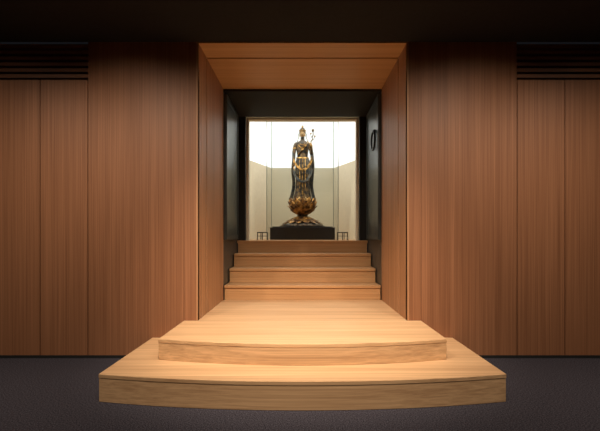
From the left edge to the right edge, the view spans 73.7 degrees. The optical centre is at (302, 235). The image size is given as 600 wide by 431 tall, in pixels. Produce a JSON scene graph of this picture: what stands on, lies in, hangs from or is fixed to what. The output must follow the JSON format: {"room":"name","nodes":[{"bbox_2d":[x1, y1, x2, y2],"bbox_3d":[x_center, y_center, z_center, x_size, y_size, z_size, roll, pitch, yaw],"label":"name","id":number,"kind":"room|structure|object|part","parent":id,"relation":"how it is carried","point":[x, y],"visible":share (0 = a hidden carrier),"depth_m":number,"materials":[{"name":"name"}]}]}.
{"room":"house of worship","nodes":[
{"label":"house of worship","id":0,"kind":"room"},
{"bbox_2d":[0,42,198,354],"bbox_3d":[-2.864,-0.354,3.993,3.672,3.108,0.120,0,0,0],"label":"wall","id":1,"kind":"structure","parent":0,"point":[98,139],"depth_m":3.93,"materials":[{"name":"brown wood"}]},
{"bbox_2d":[0,355,125,357],"bbox_3d":[-3.094,1.186,3.930,3.212,0.028,0.006,0,0,0],"label":"baseboard","id":2,"kind":"structure","parent":1,"relation":"attached to","point":[1,356],"depth_m":3.93,"materials":[{"name":"black wood"}]},
{"bbox_2d":[196,42,408,319],"bbox_3d":[0.000,-0.539,3.932,2.095,2.738,0.003,0,0,0],"label":"trim","id":3,"kind":"structure","parent":1,"relation":"attached to","point":[196,42],"depth_m":3.93,"materials":[{"name":"brown wood"}]},
{"bbox_2d":[198,43,236,319],"bbox_3d":[-1.058,-0.354,5.114,0.060,3.108,2.359,0,0,0],"label":"wall","id":4,"kind":"structure","parent":0,"point":[210,90],"depth_m":4.52,"materials":[{"name":"brown wood"}]},
{"bbox_2d":[224,94,237,239],"bbox_3d":[-1.006,-0.904,5.688,0.043,1.908,0.930,0,0,0],"label":"leaf","id":5,"kind":"object","parent":4,"relation":"attached to","point":[232,119],"depth_m":5.51,"materials":[{"name":"paint"}]},
{"bbox_3d":[-0.989,-0.904,5.688,0.008,1.908,0.930,0,0,0],"label":"edge stile","id":6,"kind":"part","parent":5,"relation":"part of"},
{"bbox_2d":[0,0,599,41],"bbox_3d":[0.000,-1.958,0.683,9.400,0.100,6.500,0,0,0],"label":"ceiling","id":7,"kind":"structure","parent":0,"point":[20,20],"depth_m":3.53,"materials":[{"name":"black paint"}]},
{"bbox_2d":[0,358,599,430],"bbox_3d":[0.000,1.250,0.743,9.400,0.100,6.620,0,0,0],"label":"floor","id":8,"kind":"structure","parent":0,"point":[37,394],"depth_m":2.72,"materials":[{"name":"carpet"}]},
{"bbox_2d":[99,338,505,410],"bbox_3d":[0.000,1.099,3.337,2.950,0.202,1.189,0,0,0],"label":"step","id":9,"kind":"structure","parent":8,"relation":"on","point":[138,378],"depth_m":2.82,"materials":[{"name":"brown wood"}]},
{"bbox_2d":[158,321,446,364],"bbox_3d":[0.000,0.914,3.505,2.330,0.167,0.855,0,0,0],"label":"step","id":10,"kind":"structure","parent":9,"relation":"on","point":[220,342],"depth_m":3.19,"materials":[{"name":"brown wood"}]},
{"bbox_2d":[250,160,354,238],"bbox_3d":[0.000,-0.772,7.987,3.600,1.686,3.126,0,0,0],"label":"wall","id":11,"kind":"structure","parent":0,"point":[281,177],"depth_m":9.36,"materials":[{"name":"beige paint"}]},
{"bbox_2d":[223,89,381,116],"bbox_3d":[0.000,-1.923,5.743,2.055,0.090,1.100,0,0,0],"label":"ceiling","id":12,"kind":"structure","parent":0,"point":[246,102],"depth_m":5.63,"materials":[{"name":"black paint"}]},
{"bbox_2d":[198,300,406,320],"bbox_3d":[0.000,1.016,4.562,2.055,0.369,1.261,0,0,0],"label":"floor","id":13,"kind":"structure","parent":0,"point":[226,310],"depth_m":4.40,"materials":[{"name":"brown wood"}]},
{"bbox_2d":[250,122,354,167],"bbox_3d":[0.000,-2.333,8.135,4.100,1.935,3.430,0,0,0],"label":"wall","id":14,"kind":"structure","parent":0,"point":[284,134],"depth_m":9.80,"materials":[{"name":"white paint"}]},
{"bbox_2d":[206,58,398,239],"bbox_3d":[0.000,-1.615,6.445,4.200,3.371,0.050,0,0,0],"label":"wall","id":15,"kind":"structure","parent":0,"point":[206,58],"depth_m":6.43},
{"bbox_2d":[237,117,367,239],"bbox_3d":[0.000,-1.019,6.353,2.255,2.178,0.120,0,0,0],"label":"door frame","id":16,"kind":"structure","parent":15,"relation":"attached to","point":[241,120],"depth_m":6.29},
{"bbox_2d":[247,117,357,239],"bbox_3d":[0.000,-0.918,6.495,1.800,1.979,0.130,0,0,0],"label":"trim","id":17,"kind":"structure","parent":15,"relation":"attached to","point":[249,119],"depth_m":6.43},
{"bbox_2d":[237,239,367,242],"bbox_3d":[0.000,0.096,8.238,4.200,0.050,3.325,0,0,0],"label":"floor","id":18,"kind":"structure","parent":0,"point":[250,239],"depth_m":8.12,"materials":[{"name":"brown wood"}]},
{"bbox_2d":[257,232,267,239],"bbox_3d":[-0.710,0.001,7.394,0.220,0.141,0.627,0,0,0],"label":"rail","id":19,"kind":"object","parent":18,"relation":"on","point":[257,232],"visible":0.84,"depth_m":7.09,"materials":[{"name":"black metal"}]},
{"bbox_2d":[266,122,338,239],"bbox_3d":[0.000,-1.514,7.900,1.322,3.171,1.132,0,0,0],"label":"glass display case","id":20,"kind":"object","parent":18,"relation":"on","point":[276,232],"visible":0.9,"depth_m":7.40,"materials":[{"name":"clear glass"}]},
{"bbox_2d":[281,125,322,225],"bbox_3d":[0.000,-1.180,7.900,0.880,2.003,0.880,0,0,0],"label":"statue","id":21,"kind":"object","parent":20,"relation":"on","point":[302,204],"visible":1,"depth_m":7.80,"materials":[{"name":"brown metal"}]},
{"bbox_3d":[0.000,-1.169,7.787,0.033,0.723,0.055,0,0,0],"label":"central sash","id":22,"kind":"part","parent":21,"relation":"part of","materials":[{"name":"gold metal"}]},
{"bbox_2d":[337,232,347,239],"bbox_3d":[0.710,0.001,7.394,0.220,0.141,0.627,0,0,0],"label":"rail","id":23,"kind":"object","parent":18,"relation":"on","point":[337,232],"visible":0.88,"depth_m":7.09,"materials":[{"name":"black metal"}]},
{"bbox_2d":[224,240,380,299],"bbox_3d":[0.000,0.635,5.898,2.031,1.129,1.410,0,0,0],"label":"staircase","id":24,"kind":"structure","parent":0,"point":[262,269],"depth_m":5.58,"materials":[{"name":"brown wood"}]},
{"bbox_2d":[199,43,405,88],"bbox_3d":[0.000,-1.938,4.563,2.055,0.060,1.260,0,0,0],"label":"ceiling","id":25,"kind":"structure","parent":0,"point":[235,65],"depth_m":4.42,"materials":[{"name":"brown wood"}]},
{"bbox_2d":[368,43,406,319],"bbox_3d":[1.058,-0.354,5.114,0.060,3.108,2.359,0,0,0],"label":"wall","id":26,"kind":"structure","parent":0,"point":[394,138],"depth_m":4.52,"materials":[{"name":"brown wood"}]},
{"bbox_2d":[367,94,380,239],"bbox_3d":[1.006,-0.904,5.688,0.043,1.908,0.930,0,0,0],"label":"leaf","id":27,"kind":"object","parent":26,"relation":"attached to","point":[372,119],"depth_m":5.51,"materials":[{"name":"paint"}]},
{"bbox_3d":[0.989,-0.904,5.688,0.008,1.908,0.930,0,0,0],"label":"edge stile","id":28,"kind":"part","parent":27,"relation":"part of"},
{"bbox_3d":[0.973,-1.425,5.453,0.035,0.060,0.060,0,0,0],"label":"boss","id":29,"kind":"object","parent":27,"relation":"attached to","visible":0},
{"bbox_2d":[371,130,375,150],"bbox_3d":[0.963,-1.300,5.453,0.028,0.278,0.278,0,0,0],"label":"door handle","id":30,"kind":"object","parent":29,"relation":"hanging from","point":[373,131],"visible":1,"depth_m":5.39,"materials":[{"name":"black metal"}]},
{"bbox_2d":[406,42,599,354],"bbox_3d":[2.864,-0.354,3.993,3.672,3.108,0.120,0,0,0],"label":"wall","id":31,"kind":"structure","parent":0,"point":[504,137],"depth_m":3.93,"materials":[{"name":"brown wood"}]},
{"bbox_2d":[479,355,599,357],"bbox_3d":[3.094,1.186,3.930,3.212,0.028,0.006,0,0,0],"label":"baseboard","id":32,"kind":"structure","parent":31,"relation":"attached to","point":[482,356],"depth_m":3.93,"materials":[{"name":"black wood"}]}
]}

